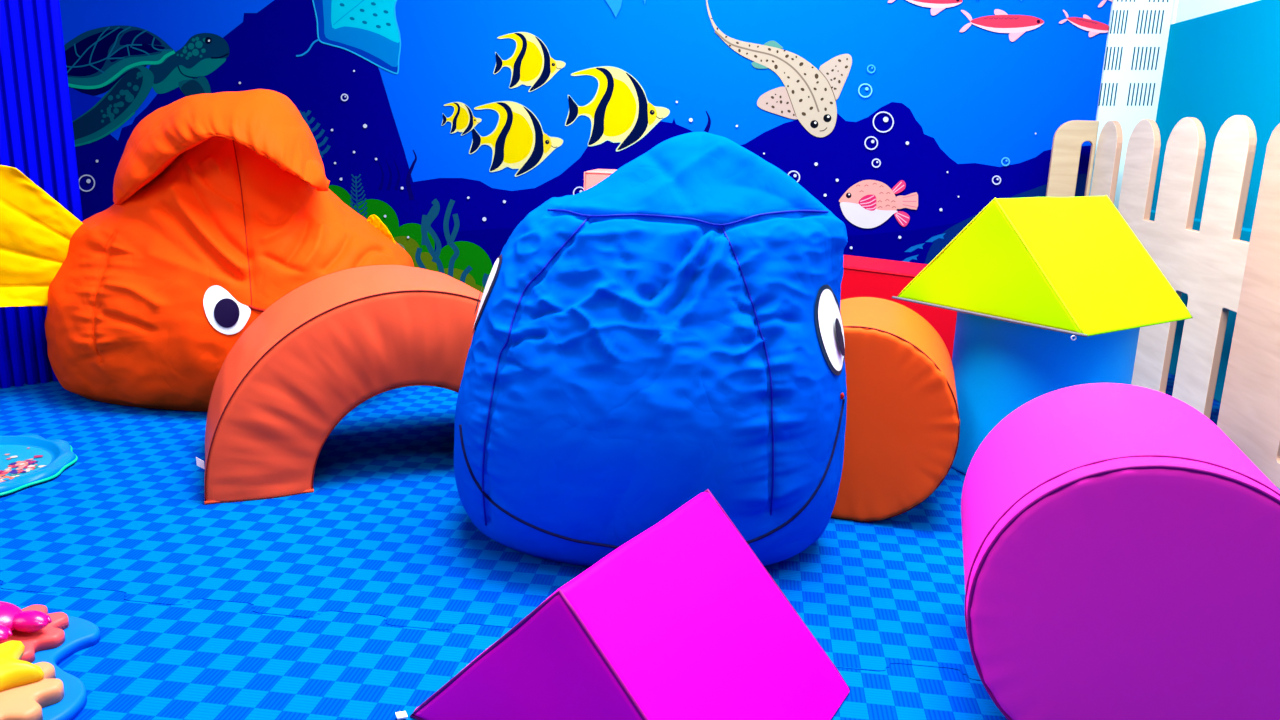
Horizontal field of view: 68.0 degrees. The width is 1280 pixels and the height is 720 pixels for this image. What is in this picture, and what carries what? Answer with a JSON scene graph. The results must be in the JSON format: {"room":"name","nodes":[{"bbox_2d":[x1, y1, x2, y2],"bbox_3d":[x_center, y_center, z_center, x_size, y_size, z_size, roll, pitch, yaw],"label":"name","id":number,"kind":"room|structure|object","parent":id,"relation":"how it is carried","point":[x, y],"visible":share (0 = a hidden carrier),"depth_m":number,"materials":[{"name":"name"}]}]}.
{"room":"indoor play area","nodes":[
{"label":"indoor play area","id":0,"kind":"room"},
{"bbox_2d":[1096,0,1177,116],"bbox_3d":[0.177,-1.301,3.450,5.800,2.500,0.100,3,14,7],"label":"wall","id":1,"kind":"structure","parent":0,"point":[1175,4],"depth_m":3.22,"materials":[{"name":"white paint"}]},
{"bbox_2d":[59,0,1112,292],"bbox_3d":[-0.545,-1.354,3.474,4.336,2.350,0.013,3,14,7],"label":"mural","id":2,"kind":"object","parent":1,"relation":"attached to","point":[448,123],"visible":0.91,"depth_m":3.50,"materials":[{"name":"paint"}]},
{"bbox_2d":[1089,0,1173,209],"bbox_3d":[1.699,-1.199,3.214,0.196,2.300,0.016,3,14,7],"label":"panel","id":3,"kind":"object","parent":1,"relation":"attached to","point":[1138,33],"visible":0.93,"depth_m":3.25,"materials":[{"name":"white"}]},
{"bbox_2d":[1175,0,1258,22],"bbox_3d":[1.652,-0.802,1.562,0.100,2.500,3.400,3,14,7],"label":"wall","id":4,"kind":"structure","parent":0,"point":[1186,9],"depth_m":3.03,"materials":[{"name":"white paint"}]},
{"bbox_2d":[1150,210,1251,402],"bbox_3d":[1.536,0.078,1.785,0.040,0.478,3.399,3,14,7],"label":"trim","id":5,"kind":"structure","parent":4,"relation":"attached to","point":[1245,232],"depth_m":2.65,"materials":[{"name":"teal paint"}]},
{"bbox_2d":[1151,0,1279,228],"bbox_3d":[1.575,-0.219,1.710,0.020,1.092,3.400,3,14,7],"label":"wall panel","id":6,"kind":"object","parent":4,"relation":"attached to","point":[1219,66],"depth_m":2.81,"materials":[{"name":"teal paint"}]},
{"bbox_3d":[-0.161,0.421,1.416,5.800,0.086,4.900,3,14,7],"label":"floor","id":7,"kind":"structure","parent":0,"visible":0},
{"bbox_2d":[0,0,82,388],"bbox_3d":[-1.990,-0.925,1.829,1.503,2.200,0.042,-11,19,-43],"label":"wall","id":8,"kind":"structure","parent":7,"relation":"on","point":[37,134],"depth_m":2.38,"materials":[{"name":"blue paint"}]},
{"bbox_2d":[0,380,170,449],"bbox_3d":[-1.768,0.154,2.107,1.210,0.014,1.222,3,14,7],"label":"foam mat","id":9,"kind":"object","parent":7,"relation":"on","point":[50,411],"visible":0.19,"depth_m":2.24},
{"bbox_2d":[0,434,77,495],"bbox_3d":[-1.325,0.210,1.854,0.394,0.022,0.394,3,14,7],"label":"plate","id":10,"kind":"object","parent":9,"relation":"on","point":[26,460],"visible":1,"depth_m":1.91,"materials":[{"name":"blue plastic"}]},
{"bbox_2d":[0,445,51,481],"bbox_3d":[-1.325,0.213,1.855,0.300,0.002,0.300,3,14,7],"label":"picture","id":11,"kind":"object","parent":10,"relation":"on","point":[16,461],"depth_m":1.92,"materials":[{"name":"red"}]},
{"bbox_2d":[0,581,511,719],"bbox_3d":[-0.735,0.496,0.816,1.222,0.014,1.210,3,14,7],"label":"foam mat","id":12,"kind":"object","parent":7,"relation":"on","point":[197,659],"visible":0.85,"depth_m":1.24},
{"bbox_2d":[32,616,100,719],"bbox_3d":[-0.804,0.393,1.173,0.299,0.016,0.294,3,14,7],"label":"base","id":13,"kind":"object","parent":12,"relation":"on","point":[81,634],"visible":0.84,"depth_m":1.20,"materials":[{"name":"blue plastic"}]},
{"bbox_2d":[0,662,64,719],"bbox_3d":[-0.761,0.395,1.091,0.166,0.020,0.164,3,14,7],"label":"coral","id":14,"kind":"object","parent":13,"relation":"on","point":[24,702],"visible":0.73,"depth_m":1.10,"materials":[{"name":"brown plastic"}]},
{"bbox_2d":[0,640,43,691],"bbox_3d":[-0.778,0.363,1.115,0.144,0.028,0.138,3,14,7],"label":"toy","id":15,"kind":"object","parent":14,"relation":"on","point":[14,672],"visible":1,"depth_m":1.11,"materials":[{"name":"yellow plastic"}]},
{"bbox_2d":[6,605,68,662],"bbox_3d":[-0.833,0.361,1.232,0.160,0.016,0.159,3,14,7],"label":"coral","id":16,"kind":"object","parent":13,"relation":"on","point":[52,636],"visible":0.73,"depth_m":1.23,"materials":[{"name":"red"}]},
{"bbox_2d":[0,601,51,643],"bbox_3d":[-0.834,0.338,1.220,0.132,0.039,0.085,7,15,22],"label":"toy","id":17,"kind":"object","parent":16,"relation":"on","point":[12,617],"visible":1,"depth_m":1.22,"materials":[{"name":"pink plastic"}]},
{"bbox_2d":[0,386,589,629],"bbox_3d":[-0.584,0.223,1.968,1.222,0.014,1.222,3,14,7],"label":"foam mat","id":18,"kind":"object","parent":7,"relation":"on","point":[385,529],"visible":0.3,"depth_m":1.62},
{"bbox_2d":[0,89,413,411],"bbox_3d":[-1.079,-0.290,2.388,1.002,0.758,0.658,3,14,7],"label":"bean bag","id":19,"kind":"object","parent":18,"relation":"on","point":[224,206],"visible":0.82,"depth_m":2.20,"materials":[{"name":"orange fabric"}]},
{"bbox_2d":[113,89,329,204],"bbox_3d":[-0.990,-0.511,2.302,0.557,0.283,0.421,3,14,7],"label":"hood","id":20,"kind":"object","parent":19,"relation":"attached to","point":[250,147],"depth_m":2.20,"materials":[{"name":"orange fabric"}]},
{"bbox_2d":[196,265,482,504],"bbox_3d":[-0.513,0.015,1.994,0.776,0.384,0.364,-4,15,-23],"label":"arch","id":21,"kind":"object","parent":18,"relation":"on","point":[337,341],"visible":0.61,"depth_m":1.78,"materials":[{"name":"orange leather"}]},
{"bbox_2d":[414,386,448,389],"bbox_3d":[-0.433,-0.050,3.121,1.222,0.014,1.210,3,14,7],"label":"foam mat","id":22,"kind":"object","parent":7,"relation":"on","point":[416,387],"visible":0.02,"depth_m":2.55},
{"bbox_2d":[584,169,616,190],"bbox_3d":[0.023,-0.291,2.932,0.372,0.570,0.204,3,14,7],"label":"foam block","id":23,"kind":"object","parent":22,"relation":"on","point":[592,177],"visible":0.09,"depth_m":2.79,"materials":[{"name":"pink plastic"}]},
{"bbox_2d":[765,467,980,680],"bbox_3d":[0.606,0.292,1.829,1.222,0.014,1.222,3,14,7],"label":"foam mat","id":24,"kind":"object","parent":7,"relation":"on","point":[876,595],"visible":0.09,"depth_m":1.50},
{"bbox_2d":[454,132,847,566],"bbox_3d":[0.020,-0.042,1.642,0.670,0.689,0.586,3,14,7],"label":"bean bag","id":25,"kind":"object","parent":24,"relation":"on","point":[649,338],"visible":0.97,"depth_m":1.43,"materials":[{"name":"blue fabric"}]},
{"bbox_2d":[831,297,959,521],"bbox_3d":[0.431,0.082,1.872,0.370,0.366,0.353,6,14,16],"label":"foam roller","id":26,"kind":"object","parent":24,"relation":"on","point":[902,432],"visible":0.63,"depth_m":1.69,"materials":[{"name":"orange leather"}]},
{"bbox_2d":[951,312,1139,474],"bbox_3d":[0.853,0.061,2.042,0.356,0.350,0.356,3,14,7],"label":"foam block","id":27,"kind":"object","parent":24,"relation":"on","point":[999,366],"visible":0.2,"depth_m":1.89,"materials":[{"name":"blue plastic"}]},
{"bbox_2d":[892,195,1192,340],"bbox_3d":[0.840,-0.216,1.963,0.406,0.242,0.445,-7,16,-34],"label":"foam prism","id":28,"kind":"object","parent":27,"relation":"on","point":[1074,266],"visible":1,"depth_m":1.85,"materials":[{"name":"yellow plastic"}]},
{"bbox_2d":[831,664,1006,719],"bbox_3d":[0.455,0.565,0.676,1.222,0.014,1.210,3,14,7],"label":"foam mat","id":29,"kind":"object","parent":7,"relation":"on","point":[902,691],"visible":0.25,"depth_m":1.21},
{"bbox_2d":[395,489,849,719],"bbox_3d":[-0.008,0.315,1.145,0.443,0.227,0.365,9,16,29],"label":"foam prism","id":30,"kind":"object","parent":29,"relation":"on","point":[682,620],"visible":1,"depth_m":1.06,"materials":[{"name":"leather"}]},
{"bbox_2d":[961,383,1279,719],"bbox_3d":[0.599,0.250,1.175,0.380,0.375,0.366,6,14,16],"label":"foam roller","id":31,"kind":"object","parent":29,"relation":"on","point":[1121,552],"visible":1,"depth_m":1.02,"materials":[{"name":"purple leather"}]},
{"bbox_2d":[1131,373,1220,424],"bbox_3d":[1.940,0.088,2.843,1.210,0.014,1.210,3,14,7],"label":"foam mat","id":32,"kind":"object","parent":7,"relation":"on","point":[1171,378],"visible":0.02,"depth_m":2.65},
{"bbox_2d":[1046,120,1098,196],"bbox_3d":[1.476,-0.442,3.317,0.139,0.768,0.018,3,14,7],"label":"fence panel","id":33,"kind":"object","parent":32,"relation":"on","point":[1068,139],"visible":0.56,"depth_m":3.25,"materials":[{"name":"beige wood"}]},
{"bbox_2d":[1090,115,1258,418],"bbox_3d":[1.480,-0.303,2.742,0.018,0.768,1.143,3,14,7],"label":"fence panel","id":34,"kind":"object","parent":32,"relation":"on","point":[1207,265],"visible":0.53,"depth_m":2.50,"materials":[{"name":"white wood"}]},
{"bbox_3d":[1.790,0.361,1.690,1.210,0.014,1.222,3,14,7],"label":"foam mat","id":35,"kind":"object","parent":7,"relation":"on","visible":0},
{"bbox_2d":[1217,123,1279,488],"bbox_3d":[1.357,-0.101,1.887,0.020,0.768,0.620,3,14,7],"label":"fence panel","id":36,"kind":"object","parent":35,"relation":"on","point":[1249,412],"visible":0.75,"depth_m":2.10,"materials":[{"name":"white wood"}]},
{"bbox_3d":[0.757,0.019,2.981,1.222,0.014,1.210,3,14,7],"label":"foam mat","id":37,"kind":"object","parent":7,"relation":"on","visible":0},
{"bbox_2d":[841,255,956,359],"bbox_3d":[0.638,-0.097,2.667,0.620,0.352,0.244,13,17,39],"label":"foam block","id":38,"kind":"object","parent":37,"relation":"on","point":[862,276],"visible":0.1,"depth_m":2.49,"materials":[{"name":"red plastic"}]}
]}

